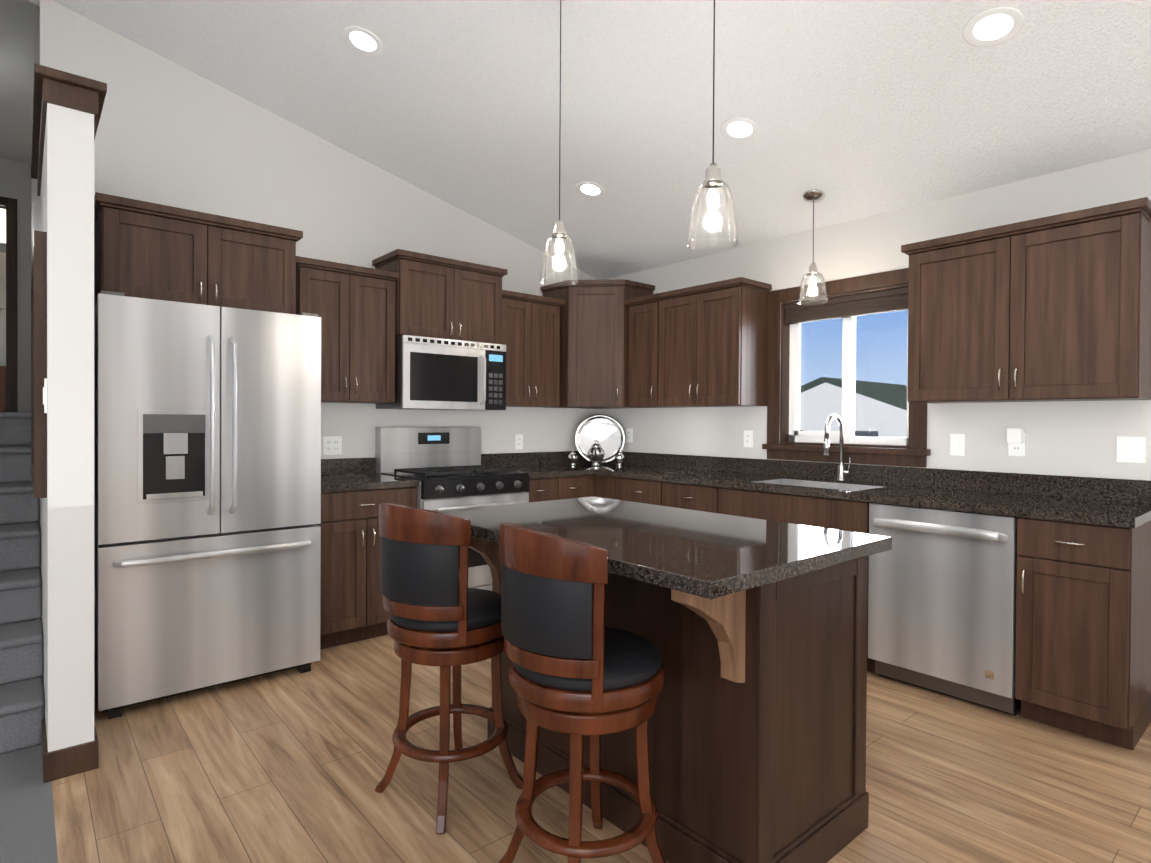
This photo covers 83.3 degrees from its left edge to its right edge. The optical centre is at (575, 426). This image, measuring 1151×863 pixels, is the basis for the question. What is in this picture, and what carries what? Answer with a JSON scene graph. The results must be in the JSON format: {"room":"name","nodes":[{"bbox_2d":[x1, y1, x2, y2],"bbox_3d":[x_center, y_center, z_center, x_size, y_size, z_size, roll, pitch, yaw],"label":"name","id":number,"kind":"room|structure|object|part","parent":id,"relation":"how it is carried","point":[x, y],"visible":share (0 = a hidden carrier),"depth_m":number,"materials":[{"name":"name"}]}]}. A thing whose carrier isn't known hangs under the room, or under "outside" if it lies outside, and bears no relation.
{"room":"kitchen","nodes":[
{"label":"kitchen","id":0,"kind":"room"},
{"bbox_2d":[0,208,5,365],"bbox_3d":[-6.525,-1.382,6.866,2.600,2.505,1.780,0,1,-40],"label":"wall","id":1,"kind":"structure","parent":0,"point":[2,286],"depth_m":7.67,"materials":[{"name":"white"}]},
{"bbox_2d":[0,158,30,411],"bbox_3d":[-5.882,-1.372,6.166,1.070,2.505,0.120,0,1,-40],"label":"wall","id":2,"kind":"structure","parent":0,"point":[15,179],"depth_m":6.43,"materials":[{"name":"paint"}]},
{"bbox_2d":[0,196,17,411],"bbox_3d":[-5.919,-1.182,6.125,0.970,2.125,0.138,0,1,-40],"label":"door frame","id":3,"kind":"structure","parent":2,"relation":"attached to","point":[9,205],"depth_m":6.36,"materials":[{"name":"brown wood"}]},
{"bbox_2d":[0,0,35,163],"bbox_3d":[-4.566,-2.679,4.630,1.320,0.150,4.500,0,1,-40],"label":"wall","id":4,"kind":"structure","parent":0,"point":[17,36],"depth_m":4.82,"materials":[{"name":"grey paint"}]},
{"bbox_2d":[0,412,44,753],"bbox_3d":[-4.146,0.555,4.134,1.069,1.295,5.265,0,1,-40],"label":"stairs","id":5,"kind":"structure","parent":0,"point":[22,705],"depth_m":2.84,"materials":[{"name":"carpet"}]},
{"bbox_2d":[0,744,57,862],"bbox_3d":[-2.098,1.312,-1.645,5.480,0.100,8.470,0,1,-40],"label":"floor carpet","id":6,"kind":"object","parent":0,"point":[27,828],"depth_m":2.08,"materials":[{"name":"grey carpet"}]},
{"bbox_2d":[31,0,93,751],"bbox_3d":[-3.582,-0.747,4.397,0.130,3.900,5.570,0,1,-40],"label":"wall","id":7,"kind":"structure","parent":0,"point":[67,503],"depth_m":2.29,"materials":[{"name":"paint"}]},
{"bbox_2d":[31,230,46,497],"bbox_3d":[-2.259,-0.225,2.720,0.035,0.940,1.150,0,1,-40],"label":"trim","id":8,"kind":"structure","parent":7,"relation":"attached to","point":[39,368],"depth_m":2.28,"materials":[{"name":"brown wood"}]},
{"bbox_2d":[43,378,46,412],"bbox_3d":[-1.852,-0.109,2.260,0.012,0.120,0.030,0,1,-40],"label":"light switch","id":9,"kind":"object","parent":7,"relation":"attached to","point":[45,395],"visible":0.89,"depth_m":2.25,"materials":[{"name":"white plastic"}]},
{"bbox_2d":[31,63,106,195],"bbox_3d":[-2.163,-1.179,2.733,0.200,0.110,1.275,0,1,-40],"label":"half wall cap","id":10,"kind":"object","parent":7,"relation":"on","point":[68,90],"visible":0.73,"depth_m":2.29,"materials":[{"name":"brown wood"}]},
{"bbox_2d":[41,718,98,782],"bbox_3d":[-2.184,1.175,2.761,0.154,0.100,1.252,0,1,-40],"label":"baseboard","id":11,"kind":"structure","parent":7,"relation":"attached to","point":[69,761],"depth_m":2.29,"materials":[{"name":"brown wood"}]},
{"bbox_2d":[73,11,598,458],"bbox_3d":[-1.205,-0.462,4.484,3.600,3.358,0.130,0,1,-40],"label":"wall","id":12,"kind":"structure","parent":0,"point":[170,133],"depth_m":3.95,"materials":[{"name":"paint"}]},
{"bbox_2d":[94,193,301,314],"bbox_3d":[-1.966,-0.802,3.346,0.825,0.446,0.600,0,1,-40],"label":"upper cabinet","id":13,"kind":"object","parent":12,"relation":"attached to","point":[147,250],"depth_m":3.08,"materials":[{"name":"brown wood"}]},
{"bbox_2d":[323,436,341,454],"bbox_3d":[-1.543,0.118,4.111,0.118,0.116,0.008,0,1,-40],"label":"electrical outlet","id":14,"kind":"object","parent":12,"relation":"attached to","point":[332,445],"visible":1,"depth_m":4.11,"materials":[{"name":"white plastic"}]},
{"bbox_2d":[302,257,395,403],"bbox_3d":[-1.447,-0.557,3.976,0.587,0.808,0.320,0,1,-40],"label":"upper cabinet","id":15,"kind":"object","parent":12,"relation":"attached to","point":[354,304],"depth_m":3.87,"materials":[{"name":"brown wood"}]},
{"bbox_2d":[374,249,505,344],"bbox_3d":[-0.916,-0.836,4.399,0.768,0.525,0.360,0,1,-40],"label":"upper cabinet","id":16,"kind":"object","parent":12,"relation":"attached to","point":[435,296],"depth_m":4.23,"materials":[{"name":"brown wood"}]},
{"bbox_2d":[376,335,505,410],"bbox_3d":[-0.885,-0.343,4.364,0.762,0.451,0.457,0,1,-40],"label":"microwave","id":17,"kind":"object","parent":16,"relation":"attached to","point":[438,374],"visible":0.98,"depth_m":4.19,"materials":[{"name":"silver metal"}]},
{"bbox_2d":[515,434,522,448],"bbox_3d":[-0.440,0.117,5.052,0.072,0.116,0.008,0,1,-40],"label":"electrical outlet","id":18,"kind":"object","parent":12,"relation":"attached to","point":[518,441],"visible":1,"depth_m":5.05,"materials":[{"name":"white plastic"}]},
{"bbox_2d":[506,290,561,406],"bbox_3d":[-0.428,-0.558,4.845,0.549,0.808,0.320,0,1,-40],"label":"upper cabinet","id":19,"kind":"object","parent":12,"relation":"attached to","point":[532,321],"depth_m":4.73,"materials":[{"name":"brown wood"}]},
{"bbox_2d":[481,451,591,466],"bbox_3d":[-0.265,0.252,5.193,1.244,0.102,0.020,0,1,-40],"label":"backsplash","id":20,"kind":"structure","parent":12,"relation":"attached to","point":[501,459],"depth_m":5.08,"materials":[{"name":"black stone"}]},
{"bbox_2d":[27,0,1150,279],"bbox_3d":[0.790,-2.096,0.728,5.760,1.825,8.400,0,1,-40],"label":"ceiling","id":21,"kind":"structure","parent":0,"point":[859,108],"depth_m":3.13,"materials":[{"name":"white paint"}]},
{"bbox_2d":[342,26,383,55],"bbox_3d":[-1.012,-1.837,3.085,0.188,0.048,0.192,0,1,-40],"label":"recessed light","id":22,"kind":"object","parent":21,"relation":"in","point":[361,40],"visible":1,"depth_m":3.08,"materials":[{"name":"white plastic"}]},
{"bbox_2d":[540,0,577,285],"bbox_3d":[-0.061,-1.163,2.558,0.154,1.181,0.154,0,1,-40],"label":"pendant light","id":23,"kind":"object","parent":21,"relation":"hanging from","point":[558,233],"visible":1,"depth_m":2.56,"materials":[{"name":"clear glass"}]},
{"bbox_2d":[575,181,604,197],"bbox_3d":[0.093,-1.496,4.086,0.188,0.048,0.192,0,1,-40],"label":"recessed light","id":24,"kind":"object","parent":21,"relation":"in","point":[590,189],"visible":1,"depth_m":4.08,"materials":[{"name":"white plastic"}]},
{"bbox_2d":[687,0,737,250],"bbox_3d":[0.420,-1.153,1.963,0.154,1.196,0.154,0,1,-40],"label":"pendant light","id":25,"kind":"object","parent":21,"relation":"hanging from","point":[713,179],"visible":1,"depth_m":1.97,"materials":[{"name":"clear glass"}]},
{"bbox_2d":[720,117,758,140],"bbox_3d":[0.820,-1.484,3.234,0.188,0.048,0.192,0,1,-40],"label":"recessed light","id":26,"kind":"object","parent":21,"relation":"in","point":[740,129],"visible":1,"depth_m":3.23,"materials":[{"name":"white plastic"}]},
{"bbox_2d":[797,190,827,304],"bbox_3d":[1.358,-1.025,3.699,0.169,0.623,0.169,0,1,-40],"label":"light","id":27,"kind":"object","parent":21,"relation":"hanging from","point":[813,196],"visible":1,"depth_m":3.69,"materials":[{"name":"clear glass"}]},
{"bbox_2d":[963,6,1024,46],"bbox_3d":[1.541,-1.473,2.389,0.188,0.048,0.192,0,1,-40],"label":"recessed light","id":28,"kind":"object","parent":21,"relation":"in","point":[995,26],"visible":1,"depth_m":2.38,"materials":[{"name":"white plastic"}]},
{"bbox_2d":[52,635,1150,862],"bbox_3d":[1.477,1.308,1.406,3.920,0.100,8.470,0,1,-40],"label":"floor","id":29,"kind":"structure","parent":0,"point":[288,765],"depth_m":2.24,"materials":[{"name":"brown wood"}]},
{"bbox_2d":[94,290,320,719],"bbox_3d":[-1.858,0.328,3.232,0.900,1.790,0.882,0,1,-40],"label":"fridge","id":30,"kind":"object","parent":29,"relation":"on","point":[207,494],"visible":0.98,"depth_m":2.90,"materials":[{"name":"silver metal"}]},
{"bbox_2d":[315,457,419,648],"bbox_3d":[-1.363,0.713,3.844,0.630,1.016,0.654,0,1,-40],"label":"base cabinet","id":31,"kind":"object","parent":29,"relation":"on","point":[355,492],"visible":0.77,"depth_m":3.60,"materials":[{"name":"brown wood"}]},
{"bbox_2d":[375,503,522,833],"bbox_3d":[-0.428,0.746,2.200,0.454,1.002,0.443,0,1,-40],"label":"stool","id":32,"kind":"object","parent":29,"relation":"on","point":[444,617],"visible":0.92,"depth_m":2.03,"materials":[{"name":"brown wood"}]},
{"bbox_2d":[375,427,529,590],"bbox_3d":[-0.798,0.614,4.263,0.766,1.215,0.741,0,1,-40],"label":"range","id":33,"kind":"object","parent":29,"relation":"on","point":[446,468],"visible":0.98,"depth_m":4.23,"materials":[{"name":"silver metal"}]},
{"bbox_2d":[526,475,592,502],"bbox_3d":[-0.323,0.782,4.756,0.587,0.875,0.620,0,1,-40],"label":"base cabinet","id":34,"kind":"object","parent":29,"relation":"on","point":[577,486],"depth_m":4.54,"materials":[{"name":"brown wood"}]},
{"bbox_2d":[512,463,640,478],"bbox_3d":[-0.062,0.325,4.956,1.244,0.038,0.645,0,1,-40],"label":"countertop","id":35,"kind":"structure","parent":34,"relation":"on","point":[535,470],"depth_m":4.69,"materials":[{"name":"black stone"}]},
{"bbox_2d":[568,450,578,464],"bbox_3d":[-0.020,0.242,5.131,0.107,0.124,0.107,0,1,-40],"label":"creamer","id":36,"kind":"object","parent":35,"relation":"on","point":[573,458],"visible":1,"depth_m":5.12,"materials":[{"name":"silver metal"}]},
{"bbox_2d":[587,440,604,465],"bbox_3d":[0.161,0.206,5.081,0.173,0.200,0.173,0,1,-40],"label":"teapot","id":37,"kind":"object","parent":35,"relation":"on","point":[596,453],"visible":1,"depth_m":5.06,"materials":[{"name":"silver metal"}]},
{"bbox_2d":[575,414,624,462],"bbox_3d":[0.199,0.095,5.283,0.295,0.399,0.295,0,1,-40],"label":"tray","id":38,"kind":"object","parent":35,"relation":"on","point":[606,432],"visible":0.81,"depth_m":5.30,"materials":[{"name":"silver metal"}]},
{"bbox_2d":[614,450,624,465],"bbox_3d":[0.350,0.244,5.144,0.088,0.124,0.088,0,1,-40],"label":"sugar bowl","id":39,"kind":"object","parent":35,"relation":"on","point":[619,457],"visible":1,"depth_m":5.12,"materials":[{"name":"silver metal"}]},
{"bbox_2d":[498,522,665,862],"bbox_3d":[0.016,0.752,1.771,0.453,1.002,0.440,0,1,-40],"label":"stool","id":40,"kind":"object","parent":29,"relation":"on","point":[575,674],"visible":1,"depth_m":1.60,"materials":[{"name":"brown wood"}]},
{"bbox_2d":[593,475,612,498],"bbox_3d":[0.461,0.787,4.823,0.620,0.875,0.302,0,1,-40],"label":"base cabinet","id":41,"kind":"object","parent":29,"relation":"on","point":[602,485],"depth_m":4.68,"materials":[{"name":"brown wood"}]},
{"bbox_2d":[613,479,648,503],"bbox_3d":[0.677,0.790,4.571,0.620,0.875,0.486,0,1,-40],"label":"base cabinet","id":42,"kind":"object","parent":29,"relation":"on","point":[633,490],"depth_m":4.43,"materials":[{"name":"brown wood"}]},
{"bbox_2d":[469,536,868,862],"bbox_3d":[0.203,0.806,2.225,0.835,0.875,1.244,0,1,-40],"label":"kitchen island","id":43,"kind":"object","parent":29,"relation":"on","point":[753,631],"depth_m":1.81,"materials":[{"name":"brown wood"}]},
{"bbox_2d":[440,496,891,599],"bbox_3d":[0.190,0.349,2.208,0.885,0.038,1.360,0,1,-40],"label":"island countertop","id":44,"kind":"structure","parent":43,"relation":"on","point":[702,555],"depth_m":1.91,"materials":[{"name":"black stone"}]},
{"bbox_2d":[649,483,788,518],"bbox_3d":[0.939,0.794,4.263,0.620,0.875,0.578,0,1,-40],"label":"base cabinet","id":45,"kind":"object","parent":29,"relation":"on","point":[750,504],"depth_m":3.88,"materials":[{"name":"brown wood"}]},
{"bbox_2d":[593,467,1150,527],"bbox_3d":[1.350,0.343,3.762,0.645,0.038,3.010,0,1,-40],"label":"countertop","id":46,"kind":"structure","parent":45,"relation":"on","point":[1108,512],"depth_m":3.11,"materials":[{"name":"black stone"}]},
{"bbox_2d":[754,479,880,490],"bbox_3d":[1.376,0.435,3.721,0.424,0.206,0.674,0,1,-40],"label":"sink basin","id":47,"kind":"object","parent":46,"relation":"in","point":[839,486],"visible":0.04,"depth_m":3.92,"materials":[{"name":"silver metal"}]},
{"bbox_2d":[823,414,850,481],"bbox_3d":[1.537,0.124,3.796,0.223,0.400,0.093,0,1,-40],"label":"faucet","id":48,"kind":"object","parent":46,"relation":"on","point":[842,471],"visible":1,"depth_m":3.84,"materials":[{"name":"silver metal"}]},
{"bbox_2d":[757,511,874,672],"bbox_3d":[1.360,0.908,3.770,0.620,0.660,0.977,0,1,-40],"label":"base cabinet","id":49,"kind":"object","parent":29,"relation":"on","point":[851,525],"depth_m":3.35,"materials":[{"name":"brown wood"}]},
{"bbox_2d":[868,503,1020,715],"bbox_3d":[1.847,0.812,3.132,0.668,0.868,0.612,0,1,-40],"label":"dishwasher","id":50,"kind":"object","parent":29,"relation":"on","point":[942,587],"visible":0.81,"depth_m":2.92,"materials":[{"name":"silver metal"}]},
{"bbox_2d":[1015,517,1150,749],"bbox_3d":[2.190,0.814,2.772,0.654,0.874,0.372,0,1,-40],"label":"base cabinet","id":51,"kind":"object","parent":29,"relation":"on","point":[1083,629],"visible":0.98,"depth_m":2.58,"materials":[{"name":"brown wood"}]},
{"bbox_2d":[599,149,1150,479],"bbox_3d":[2.884,-0.013,2.589,0.160,2.540,8.470,0,1,-40],"label":"wall","id":52,"kind":"structure","parent":0,"point":[1071,438],"depth_m":3.47,"materials":[{"name":"paint"}]},
{"bbox_2d":[541,279,654,408],"bbox_3d":[0.171,-0.635,5.142,0.644,0.965,0.644,0,1,-40],"label":"upper cabinet","id":53,"kind":"object","parent":52,"relation":"attached to","point":[594,344],"visible":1,"depth_m":4.92,"materials":[{"name":"brown wood"}]},
{"bbox_2d":[626,428,632,442],"bbox_3d":[0.440,0.070,5.323,0.008,0.116,0.072,0,1,-40],"label":"electrical outlet","id":54,"kind":"object","parent":52,"relation":"attached to","point":[629,435],"visible":1,"depth_m":5.31,"materials":[{"name":"white plastic"}]},
{"bbox_2d":[624,277,771,407],"bbox_3d":[0.830,-0.548,4.595,0.354,0.809,1.048,0,1,-40],"label":"upper cabinet","id":55,"kind":"object","parent":52,"relation":"attached to","point":[704,345],"visible":1,"depth_m":4.36,"materials":[{"name":"brown wood"}]},
{"bbox_2d":[744,430,752,446],"bbox_3d":[1.187,0.081,4.448,0.008,0.116,0.072,0,1,-40],"label":"electrical outlet","id":56,"kind":"object","parent":52,"relation":"attached to","point":[748,438],"visible":1,"depth_m":4.44,"materials":[{"name":"white plastic"}]},
{"bbox_2d":[762,268,930,466],"bbox_3d":[1.648,-0.340,3.975,0.170,1.115,1.040,0,1,-40],"label":"window","id":57,"kind":"structure","parent":52,"relation":"in","point":[916,452],"depth_m":4.02,"materials":[{"name":"brown wood"}]},
{"bbox_2d":[784,287,907,324],"bbox_3d":[1.651,-0.735,3.973,0.058,0.121,0.790,0,1,-40],"label":"window blind","id":58,"kind":"object","parent":57,"relation":"attached to","point":[886,301],"visible":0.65,"depth_m":3.93,"materials":[{"name":"brown wood"}]},
{"bbox_2d":[800,310,907,436],"bbox_3d":[1.698,-0.347,4.018,0.003,0.810,0.710,0,1,-40],"label":"window panel","id":59,"kind":"object","parent":57,"relation":"in","point":[857,373],"depth_m":3.96,"materials":[{"name":"clear glass"}]},
{"bbox_2d":[606,451,1150,502],"bbox_3d":[1.386,0.270,4.201,0.020,0.102,3.631,0,1,-40],"label":"backsplash","id":60,"kind":"structure","parent":52,"relation":"attached to","point":[1073,487],"depth_m":3.54,"materials":[{"name":"black stone"}]},
{"bbox_2d":[950,434,964,455],"bbox_3d":[2.036,0.095,3.451,0.011,0.116,0.072,0,1,-40],"label":"light switch","id":61,"kind":"object","parent":52,"relation":"attached to","point":[957,444],"visible":1,"depth_m":3.45,"materials":[{"name":"white plastic"}]},
{"bbox_2d":[1007,428,1025,455],"bbox_3d":[2.197,0.076,3.233,0.050,0.138,0.072,0,1,-40],"label":"electrical outlet","id":62,"kind":"object","parent":52,"relation":"attached to","point":[1015,435],"depth_m":3.23,"materials":[{"name":"white plastic"}]},
{"bbox_3d":[2.212,0.087,3.246,0.008,0.116,0.072,0,1,-40],"label":"electrical outlet","id":63,"kind":"part","parent":62,"relation":"part of","materials":[{"name":"white plastic"}]},
{"bbox_2d":[901,197,1150,402],"bbox_3d":[2.117,-0.528,3.087,0.354,0.809,0.963,0,1,-40],"label":"upper cabinet","id":64,"kind":"object","parent":52,"relation":"attached to","point":[1051,308],"visible":1,"depth_m":2.92,"materials":[{"name":"brown wood"}]},
{"bbox_2d":[1116,436,1145,462],"bbox_3d":[2.497,0.102,2.911,0.011,0.116,0.100,0,1,-40],"label":"light switch","id":65,"kind":"object","parent":52,"relation":"attached to","point":[1131,449],"visible":1,"depth_m":2.91,"materials":[{"name":"white plastic"}]},
{"bbox_3d":[-6.533,-0.079,6.877,2.600,0.100,1.780,0,1,-40],"label":"floor","id":66,"kind":"structure","parent":0,"visible":0},
{"bbox_2d":[0,366,5,411],"bbox_3d":[-6.738,-0.409,7.348,0.900,0.550,0.570,0,1,-40],"label":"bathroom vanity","id":67,"kind":"object","parent":66,"relation":"on","point":[2,388],"depth_m":7.25,"materials":[{"name":"brown wood"}]},
{"label":"outside","id":68,"kind":"structure","parent":0,"visible":0},
{"bbox_3d":[46.062,2.817,44.689,119.500,0.100,160.000,0,1,-40],"label":"ground","id":69,"kind":"structure","parent":68,"visible":0},
{"bbox_2d":[800,377,906,436],"bbox_3d":[11.222,0.477,25.047,6.700,4.490,7.700,0,1,-40],"label":"house","id":70,"kind":"structure","parent":69,"relation":"on","point":[865,397],"depth_m":22.66,"materials":[{"name":"white"}]}
]}

